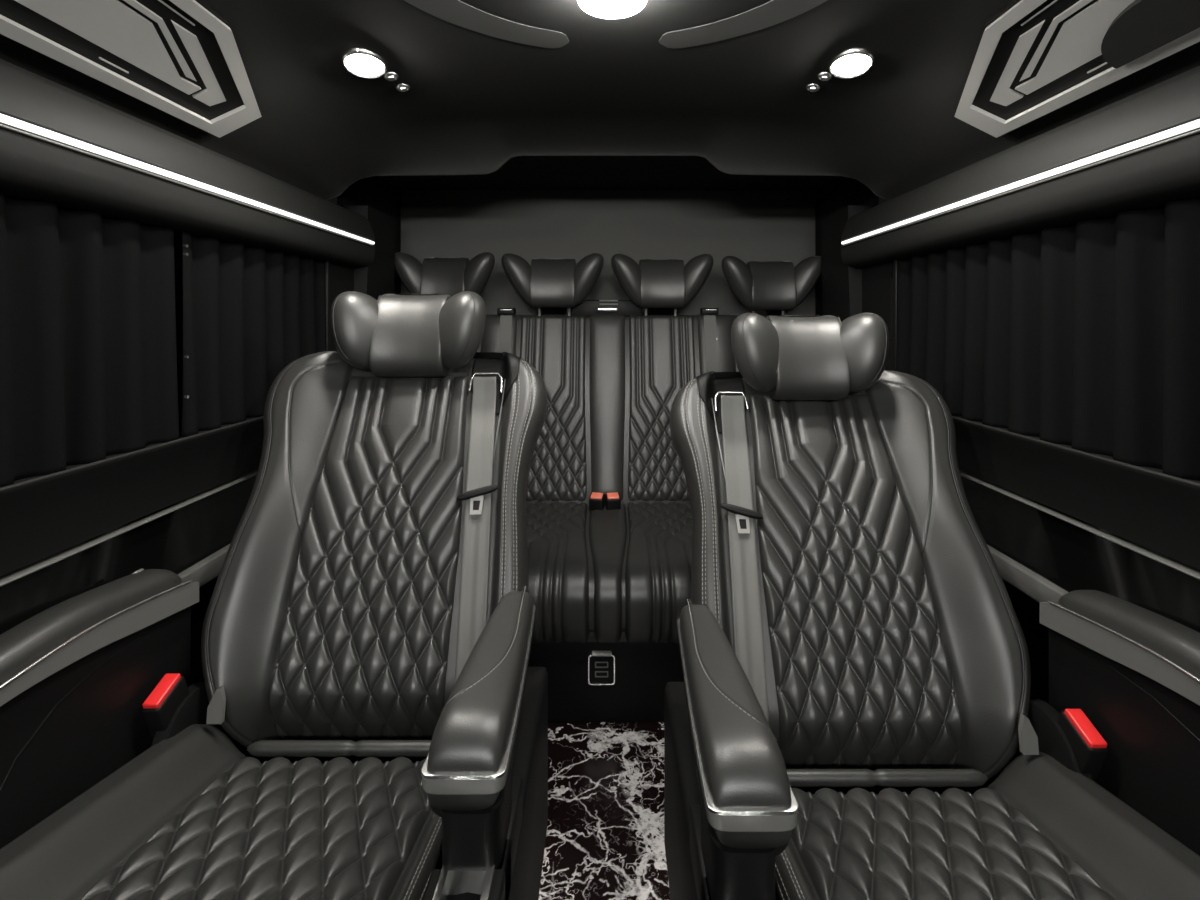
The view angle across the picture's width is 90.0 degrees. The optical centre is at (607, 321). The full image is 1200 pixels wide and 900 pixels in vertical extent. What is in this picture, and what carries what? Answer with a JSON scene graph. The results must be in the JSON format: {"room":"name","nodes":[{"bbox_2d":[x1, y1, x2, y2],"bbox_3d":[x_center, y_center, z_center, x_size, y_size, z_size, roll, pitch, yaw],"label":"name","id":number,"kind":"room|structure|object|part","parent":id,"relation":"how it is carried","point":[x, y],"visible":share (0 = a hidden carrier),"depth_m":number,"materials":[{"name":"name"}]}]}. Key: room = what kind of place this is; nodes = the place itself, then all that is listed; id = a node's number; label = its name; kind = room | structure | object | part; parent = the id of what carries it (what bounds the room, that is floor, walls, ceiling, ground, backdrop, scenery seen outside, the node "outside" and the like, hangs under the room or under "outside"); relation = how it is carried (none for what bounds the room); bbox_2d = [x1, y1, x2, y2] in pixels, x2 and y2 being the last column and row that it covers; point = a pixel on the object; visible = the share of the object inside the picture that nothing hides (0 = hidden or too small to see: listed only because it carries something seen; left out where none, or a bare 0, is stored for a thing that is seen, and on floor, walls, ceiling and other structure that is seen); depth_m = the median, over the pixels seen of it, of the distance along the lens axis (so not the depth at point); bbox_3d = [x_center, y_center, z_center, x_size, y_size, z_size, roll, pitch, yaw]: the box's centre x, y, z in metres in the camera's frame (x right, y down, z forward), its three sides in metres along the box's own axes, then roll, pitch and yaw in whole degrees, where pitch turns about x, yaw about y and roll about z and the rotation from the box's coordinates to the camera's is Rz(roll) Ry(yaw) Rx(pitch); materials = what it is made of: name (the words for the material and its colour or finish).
{"room":"vehicle interior","nodes":[
{"label":"vehicle interior","id":0,"kind":"room"},
{"bbox_2d":[0,176,400,753],"bbox_3d":[-0.901,0.300,0.785,0.058,1.800,3.670,0,0,0],"label":"wall","id":1,"kind":"structure","parent":0,"point":[175,541],"depth_m":1.22,"materials":[{"name":"black paint"}]},
{"bbox_2d":[0,192,188,487],"bbox_3d":[-0.864,0.025,0.827,0.038,0.418,0.754,0,0,1],"label":"curtain","id":2,"kind":"object","parent":1,"relation":"hanging from","point":[88,350],"visible":1,"depth_m":0.99,"materials":[{"name":"black fabric"}]},
{"bbox_2d":[0,470,257,586],"bbox_3d":[-0.873,0.375,0.625,0.020,0.005,3.350,0,0,0],"label":"trim","id":3,"kind":"structure","parent":1,"relation":"attached to","point":[13,577],"depth_m":1.05,"materials":[{"name":"grey metal"}]},
{"bbox_2d":[0,416,262,491],"bbox_3d":[-0.845,0.234,0.505,0.007,0.007,3.110,0,0,0],"label":"trim","id":4,"kind":"structure","parent":1,"relation":"attached to","point":[63,472],"depth_m":1.02,"materials":[{"name":"black plastic"}]},
{"bbox_2d":[0,417,263,575],"bbox_3d":[-0.886,0.299,0.625,0.088,0.131,3.350,0,0,0],"label":"side wall panel","id":5,"kind":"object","parent":1,"relation":"attached to","point":[39,520],"depth_m":1.04,"materials":[{"name":"black plastic"}]},
{"bbox_2d":[174,234,182,431],"bbox_3d":[-0.915,0.025,0.505,0.008,0.450,3.110,0,0,0],"label":"window","id":6,"kind":"structure","parent":1,"relation":"in","point":[177,238],"depth_m":1.28,"materials":[{"name":"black glass"}]},
{"bbox_2d":[0,59,374,267],"bbox_3d":[-0.865,-0.275,0.505,0.131,0.180,3.110,0,0,0],"label":"trim","id":7,"kind":"structure","parent":1,"relation":"attached to","point":[30,168],"depth_m":1.05,"materials":[{"name":"black"}]},
{"bbox_2d":[0,114,374,246],"bbox_3d":[-0.800,-0.265,0.522,0.012,0.018,3.045,0,0,0],"label":"light strip","id":8,"kind":"object","parent":1,"relation":"attached to","point":[5,119],"visible":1,"depth_m":1.04,"materials":[{"name":"white plastic"}]},
{"bbox_2d":[178,544,229,587],"bbox_3d":[-0.872,0.535,0.625,0.036,0.046,3.350,0,0,0],"label":"trim","id":9,"kind":"structure","parent":1,"relation":"attached to","point":[206,570],"depth_m":1.28,"materials":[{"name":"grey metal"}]},
{"bbox_2d":[181,231,325,436],"bbox_3d":[-0.864,0.025,1.520,0.034,0.418,0.609,0,0,0],"label":"curtain","id":10,"kind":"object","parent":1,"relation":"hanging from","point":[249,313],"visible":0.81,"depth_m":1.39,"materials":[{"name":"black fabric"}]},
{"bbox_2d":[325,261,329,350],"bbox_3d":[-0.862,0.025,1.841,0.012,0.426,0.018,0,0,0],"label":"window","id":11,"kind":"structure","parent":1,"relation":"in","point":[327,263],"depth_m":1.83,"materials":[{"name":"black glass"}]},
{"bbox_2d":[342,205,394,299],"bbox_3d":[-0.877,-0.080,2.190,0.105,0.640,0.260,0,0,0],"label":"wall","id":12,"kind":"structure","parent":0,"point":[376,279],"depth_m":2.16,"materials":[{"name":"black plastic"}]},
{"bbox_2d":[0,0,1199,199],"bbox_3d":[0.000,-0.469,0.403,1.810,0.217,2.906,0,0,0],"label":"ceiling","id":13,"kind":"structure","parent":0,"point":[475,102],"depth_m":1.34,"materials":[{"name":"black fabric"}]},
{"bbox_2d":[0,0,261,137],"bbox_3d":[-0.740,-0.467,0.720,0.221,0.159,1.100,0,0,0],"label":"panel","id":14,"kind":"object","parent":13,"relation":"attached to","point":[183,59],"visible":1,"depth_m":0.96,"materials":[{"name":"black plastic"}]},
{"bbox_2d":[342,48,409,91],"bbox_3d":[-0.497,-0.532,1.283,0.077,0.026,0.218,0,0,3],"label":"recessed light","id":15,"kind":"object","parent":13,"relation":"in","point":[361,62],"visible":1,"depth_m":1.23,"materials":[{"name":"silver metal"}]},
{"bbox_2d":[383,72,398,80],"bbox_3d":[-0.474,-0.537,1.311,0.032,0.015,0.032,0,0,0],"label":"switch","id":16,"kind":"object","parent":15,"relation":"attached to","point":[390,76],"depth_m":1.30,"materials":[{"name":"silver metal"}]},
{"bbox_2d":[396,84,409,91],"bbox_3d":[-0.470,-0.537,1.375,0.032,0.015,0.032,0,0,0],"label":"switch","id":17,"kind":"object","parent":15,"relation":"attached to","point":[400,87],"depth_m":1.37,"materials":[{"name":"silver metal"}]},
{"bbox_2d":[404,0,568,47],"bbox_3d":[-0.274,-0.553,0.957,0.186,0.018,0.609,0,0,24],"label":"arc","id":18,"kind":"object","parent":13,"relation":"attached to","point":[457,12],"visible":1,"depth_m":1.11,"materials":[{"name":"grey plastic"}]},
{"bbox_2d":[578,0,646,18],"bbox_3d":[0.007,-0.538,0.985,0.128,0.037,0.128,0,0,0],"label":"recessed light","id":19,"kind":"object","parent":13,"relation":"in","point":[611,9],"visible":1,"depth_m":1.00,"materials":[{"name":"white plastic"}]},
{"bbox_2d":[659,0,826,48],"bbox_3d":[0.298,-0.552,0.957,0.186,0.020,0.609,0,0,-24],"label":"arc","id":20,"kind":"object","parent":13,"relation":"attached to","point":[773,12],"visible":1,"depth_m":1.11,"materials":[{"name":"grey plastic"}]},
{"bbox_2d":[806,48,873,91],"bbox_3d":[0.497,-0.532,1.283,0.077,0.026,0.218,0,0,-3],"label":"recessed light","id":21,"kind":"object","parent":13,"relation":"in","point":[854,62],"visible":1,"depth_m":1.23,"materials":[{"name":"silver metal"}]},
{"bbox_2d":[806,84,819,91],"bbox_3d":[0.470,-0.537,1.375,0.032,0.015,0.032,0,0,0],"label":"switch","id":22,"kind":"object","parent":21,"relation":"attached to","point":[811,87],"depth_m":1.37,"materials":[{"name":"silver metal"}]},
{"bbox_2d":[817,72,832,80],"bbox_3d":[0.474,-0.537,1.311,0.032,0.015,0.032,0,0,0],"label":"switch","id":23,"kind":"object","parent":21,"relation":"attached to","point":[825,76],"depth_m":1.30,"materials":[{"name":"silver metal"}]},
{"bbox_2d":[954,0,1199,137],"bbox_3d":[0.740,-0.467,0.720,0.221,0.159,1.100,0,0,0],"label":"panel","id":24,"kind":"object","parent":13,"relation":"attached to","point":[1032,59],"visible":1,"depth_m":0.96,"materials":[{"name":"black plastic"}]},
{"bbox_2d":[538,722,670,899],"bbox_3d":[-0.015,1.200,0.450,0.460,0.006,2.700,0,0,0],"label":"floor","id":25,"kind":"structure","parent":0,"point":[605,833],"depth_m":1.46,"materials":[{"name":"black stone"}]},
{"bbox_2d":[401,190,814,314],"bbox_3d":[0.000,0.300,2.645,1.860,1.800,0.050,0,0,0],"label":"wall","id":26,"kind":"structure","parent":0,"point":[746,225],"depth_m":2.62,"materials":[{"name":"grey fabric"}]},
{"bbox_2d":[379,156,836,189],"bbox_3d":[0.000,-0.598,0.810,1.860,0.045,3.720,0,0,0],"label":"ceiling","id":27,"kind":"structure","parent":0,"point":[519,172],"depth_m":2.40,"materials":[{"name":"black fabric"}]},
{"bbox_2d":[821,205,876,321],"bbox_3d":[0.877,-0.080,2.190,0.105,0.640,0.260,0,0,0],"label":"wall","id":28,"kind":"structure","parent":0,"point":[841,283],"depth_m":2.15,"materials":[{"name":"black plastic"}]},
{"bbox_2d":[815,176,1199,768],"bbox_3d":[0.901,0.300,0.785,0.058,1.800,3.670,0,0,0],"label":"wall","id":29,"kind":"structure","parent":0,"point":[1071,557],"depth_m":1.22,"materials":[{"name":"black paint"}]},
{"bbox_2d":[893,260,896,370],"bbox_3d":[0.862,0.025,1.794,0.012,0.426,0.018,0,0,0],"label":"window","id":30,"kind":"structure","parent":29,"relation":"in","point":[894,261],"depth_m":1.79,"materials":[{"name":"black glass"}]},
{"bbox_2d":[841,66,1199,267],"bbox_3d":[0.865,-0.275,0.505,0.131,0.180,3.110,0,0,0],"label":"trim","id":31,"kind":"structure","parent":29,"relation":"attached to","point":[1157,176],"depth_m":1.08,"materials":[{"name":"black"}]},
{"bbox_2d":[841,119,1199,246],"bbox_3d":[0.800,-0.265,0.522,0.012,0.018,3.045,0,0,0],"label":"light strip","id":32,"kind":"object","parent":29,"relation":"attached to","point":[1194,124],"visible":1,"depth_m":1.06,"materials":[{"name":"glowing white light diffuser plastic"}]},
{"bbox_2d":[987,545,1068,603],"bbox_3d":[0.872,0.535,0.625,0.036,0.046,3.350,0,0,0],"label":"trim","id":33,"kind":"structure","parent":29,"relation":"attached to","point":[1027,581],"depth_m":1.23,"materials":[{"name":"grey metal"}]},
{"bbox_2d":[896,197,1199,480],"bbox_3d":[0.864,0.025,1.116,0.038,0.418,1.332,0,0,0],"label":"curtain","id":34,"kind":"object","parent":29,"relation":"hanging from","point":[1084,335],"visible":0.96,"depth_m":1.10,"materials":[{"name":"black fabric"}]},
{"bbox_2d":[952,416,1199,487],"bbox_3d":[0.845,0.234,0.505,0.007,0.007,3.110,0,0,0],"label":"trim","id":35,"kind":"structure","parent":29,"relation":"attached to","point":[1152,472],"depth_m":1.04,"materials":[{"name":"black"}]},
{"bbox_2d":[953,416,1199,569],"bbox_3d":[0.886,0.299,0.625,0.088,0.131,3.350,0,0,0],"label":"trim","id":36,"kind":"structure","parent":29,"relation":"attached to","point":[1161,515],"depth_m":1.06,"materials":[{"name":"black plastic"}]},
{"bbox_2d":[959,471,1199,579],"bbox_3d":[0.873,0.375,0.625,0.020,0.005,3.350,0,0,0],"label":"trim","id":37,"kind":"structure","parent":29,"relation":"attached to","point":[1139,550],"depth_m":1.07,"materials":[{"name":"grey metal"}]},
{"bbox_3d":[0.000,1.221,0.835,1.860,0.038,3.770,0,0,0],"label":"floor","id":38,"kind":"structure","parent":0,"visible":0},
{"bbox_2d":[0,291,547,899],"bbox_3d":[-0.490,0.564,0.961,0.744,1.272,1.202,0,0,0],"label":"seat","id":39,"kind":"object","parent":38,"relation":"on","point":[368,627],"visible":1,"depth_m":1.07,"materials":[{"name":"black leather"}]},
{"bbox_3d":[-0.825,0.476,0.805,0.074,0.092,0.650,0,0,0],"label":"armrest","id":40,"kind":"part","parent":39,"relation":"part of","materials":[{"name":"black leather"}]},
{"bbox_3d":[-0.824,0.666,0.815,0.047,0.349,0.670,0,0,0],"label":"panel","id":41,"kind":"part","parent":39,"relation":"part of","materials":[{"name":"black plastic"}]},
{"bbox_3d":[-0.782,0.481,0.802,0.004,0.040,0.646,0,0,0],"label":"chrome trim","id":42,"kind":"part","parent":39,"relation":"part of","materials":[{"name":"white"}]},
{"bbox_2d":[0,724,442,899],"bbox_3d":[-0.500,0.760,0.788,0.576,0.274,0.635,0,0,0],"label":"seat cushion","id":43,"kind":"object","parent":39,"relation":"on","point":[107,811],"depth_m":0.85,"materials":[{"name":"black leather"}]},
{"bbox_3d":[-0.462,0.729,0.788,0.374,0.130,0.530,0,0,0],"label":"quilted cushion panel","id":44,"kind":"part","parent":39,"relation":"part of","materials":[{"name":"black leather"}]},
{"bbox_3d":[-0.502,1.015,1.010,0.525,0.250,0.820,0,0,0],"label":"seat","id":45,"kind":"part","parent":39,"relation":"part of","materials":[{"name":"black leather"}]},
{"bbox_3d":[-0.475,0.490,1.286,0.330,0.723,0.330,0,0,0],"label":"quilted panel","id":46,"kind":"part","parent":39,"relation":"part of","materials":[{"name":"black leather"}]},
{"bbox_3d":[-0.475,0.491,1.323,0.658,0.842,0.478,0,0,0],"label":"backrest","id":47,"kind":"part","parent":39,"relation":"part of","materials":[{"name":"black leather"}]},
{"bbox_3d":[-0.161,0.642,0.599,0.060,0.028,0.197,0,0,0],"label":"tray frame","id":48,"kind":"part","parent":39,"relation":"part of","materials":[{"name":"silver metal"}]},
{"bbox_3d":[-0.279,0.388,1.272,0.028,0.036,0.021,0,0,0],"label":"belt tongue plate","id":49,"kind":"part","parent":39,"relation":"part of","materials":[{"name":"silver metal"}]},
{"bbox_3d":[-0.167,0.520,0.893,0.099,0.004,0.418,0,0,0],"label":"chrome trim","id":50,"kind":"part","parent":39,"relation":"part of","materials":[{"name":"white"}]},
{"bbox_3d":[-0.161,0.620,0.765,0.077,0.120,0.165,0,0,0],"label":"armrest post","id":51,"kind":"part","parent":39,"relation":"part of","materials":[{"name":"black plastic"}]},
{"bbox_3d":[-0.167,0.518,0.894,0.091,0.084,0.412,0,0,0],"label":"armrest","id":52,"kind":"part","parent":39,"relation":"part of","materials":[{"name":"black leather"}]},
{"bbox_3d":[-0.167,0.555,0.920,0.090,0.033,0.460,0,0,0],"label":"armrest","id":53,"kind":"part","parent":39,"relation":"part of","materials":[{"name":"black leather"}]},
{"bbox_2d":[468,352,519,460],"bbox_3d":[-0.269,0.193,1.406,0.118,0.243,0.154,0,0,0],"label":"belt","id":54,"kind":"object","parent":39,"relation":"attached to","point":[493,377],"depth_m":1.39,"materials":[{"name":"grey fabric"}]},
{"bbox_2d":[395,252,820,721],"bbox_3d":[0.000,0.463,2.121,1.740,1.474,0.846,0,0,0],"label":"bench","id":55,"kind":"object","parent":38,"relation":"on","point":[609,524],"visible":0.29,"depth_m":2.27,"materials":[{"name":"black leather"}]},
{"bbox_2d":[497,308,515,314],"bbox_3d":[-0.408,-0.043,2.415,0.068,0.026,0.050,0,0,0],"label":"outlet","id":56,"kind":"object","parent":55,"relation":"attached to","point":[501,311],"depth_m":2.39,"materials":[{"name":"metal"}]},
{"bbox_3d":[-0.220,0.323,2.333,0.286,0.696,0.235,0,0,0],"label":"quilted panel","id":57,"kind":"part","parent":55,"relation":"part of","materials":[{"name":"black leather"}]},
{"bbox_3d":[-0.220,0.805,1.971,0.330,0.281,0.546,0,0,0],"label":"quilted cushion panel","id":58,"kind":"part","parent":55,"relation":"part of","materials":[{"name":"black leather"}]},
{"bbox_2d":[595,662,607,676],"bbox_3d":[-0.019,1.033,1.784,0.040,0.046,0.002,0,0,0],"label":"socket","id":59,"kind":"object","parent":55,"relation":"attached to","point":[601,668],"depth_m":1.78,"materials":[{"name":"black plastic"}]},
{"bbox_3d":[-0.019,1.033,1.786,0.080,0.090,0.010,0,0,0],"label":"port frame","id":60,"kind":"part","parent":55,"relation":"part of","materials":[{"name":"silver metal"}]},
{"bbox_3d":[-0.018,0.984,1.781,0.058,0.010,0.018,0,0,0],"label":"port lid","id":61,"kind":"part","parent":55,"relation":"part of","materials":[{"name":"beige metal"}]},
{"bbox_2d":[542,508,671,641],"bbox_3d":[0.000,0.854,2.016,1.736,0.333,0.584,0,0,0],"label":"seat cushion","id":62,"kind":"object","parent":55,"relation":"on","point":[593,552],"depth_m":1.80,"materials":[{"name":"black leather"}]},
{"bbox_3d":[0.000,0.354,2.383,1.740,0.763,0.322,0,0,0],"label":"backrest","id":63,"kind":"part","parent":55,"relation":"part of","materials":[{"name":"black leather"}]},
{"bbox_3d":[0.215,0.805,1.971,0.330,0.281,0.546,0,0,0],"label":"quilted cushion panel","id":64,"kind":"part","parent":55,"relation":"part of","materials":[{"name":"black leather"}]},
{"bbox_3d":[0.215,0.323,2.333,0.286,0.696,0.235,0,0,0],"label":"quilted panel","id":65,"kind":"part","parent":55,"relation":"part of","materials":[{"name":"black leather"}]},
{"bbox_2d":[700,308,718,314],"bbox_3d":[0.408,-0.043,2.415,0.068,0.026,0.050,0,0,0],"label":"outlet","id":66,"kind":"object","parent":55,"relation":"attached to","point":[703,311],"depth_m":2.39,"materials":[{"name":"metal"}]},
{"bbox_2d":[664,313,1199,899],"bbox_3d":[0.485,0.589,0.934,0.758,1.221,1.249,0,0,0],"label":"seat","id":67,"kind":"object","parent":38,"relation":"on","point":[848,713],"visible":1,"depth_m":1.08,"materials":[{"name":"black leather"}]},
{"bbox_2d":[697,371,748,481],"bbox_3d":[0.271,0.235,1.398,0.118,0.233,0.170,0,0,0],"label":"belt","id":68,"kind":"object","parent":67,"relation":"attached to","point":[722,397],"depth_m":1.38,"materials":[{"name":"grey fabric"}]},
{"bbox_3d":[0.155,0.555,0.870,0.090,0.033,0.460,0,0,0],"label":"armrest","id":69,"kind":"part","parent":67,"relation":"part of","materials":[{"name":"black leather"}]},
{"bbox_3d":[0.148,0.620,0.715,0.077,0.120,0.165,0,0,0],"label":"armrest post","id":70,"kind":"part","parent":67,"relation":"part of","materials":[{"name":"black plastic"}]},
{"bbox_3d":[0.155,0.518,0.844,0.091,0.084,0.412,0,0,0],"label":"armrest","id":71,"kind":"part","parent":67,"relation":"part of","materials":[{"name":"black leather"}]},
{"bbox_3d":[0.155,0.520,0.843,0.099,0.004,0.418,0,0,0],"label":"chrome trim","id":72,"kind":"part","parent":67,"relation":"part of","materials":[{"name":"white"}]},
{"bbox_3d":[0.281,0.420,1.250,0.028,0.034,0.024,0,0,0],"label":"belt tongue plate","id":73,"kind":"part","parent":67,"relation":"part of","materials":[{"name":"silver metal"}]},
{"bbox_3d":[0.477,0.531,1.299,0.658,0.827,0.520,0,0,0],"label":"backrest","id":74,"kind":"part","parent":67,"relation":"part of","materials":[{"name":"black leather"}]},
{"bbox_3d":[0.477,0.526,1.261,0.330,0.704,0.372,0,0,0],"label":"quilted panel","id":75,"kind":"part","parent":67,"relation":"part of","materials":[{"name":"black leather"}]},
{"bbox_3d":[0.504,1.015,0.960,0.565,0.290,0.860,0,0,0],"label":"seat","id":76,"kind":"part","parent":67,"relation":"part of","materials":[{"name":"black leather"}]},
{"bbox_3d":[0.464,0.744,0.738,0.374,0.130,0.530,0,0,0],"label":"quilted cushion panel","id":77,"kind":"part","parent":67,"relation":"part of","materials":[{"name":"black leather"}]},
{"bbox_2d":[775,752,1199,899],"bbox_3d":[0.502,0.775,0.738,0.576,0.274,0.635,0,0,0],"label":"seat cushion","id":78,"kind":"object","parent":67,"relation":"on","point":[1051,825],"depth_m":0.86,"materials":[{"name":"black leather"}]},
{"bbox_3d":[0.784,0.493,0.745,0.004,0.040,0.646,0,0,0],"label":"chrome trim","id":79,"kind":"part","parent":67,"relation":"part of","materials":[{"name":"white"}]},
{"bbox_3d":[0.826,0.672,0.757,0.047,0.337,0.670,0,0,0],"label":"panel","id":80,"kind":"part","parent":67,"relation":"part of","materials":[{"name":"black plastic"}]},
{"bbox_3d":[0.827,0.488,0.747,0.074,0.092,0.650,0,0,0],"label":"armrest","id":81,"kind":"part","parent":67,"relation":"part of","materials":[{"name":"black leather"}]}
]}

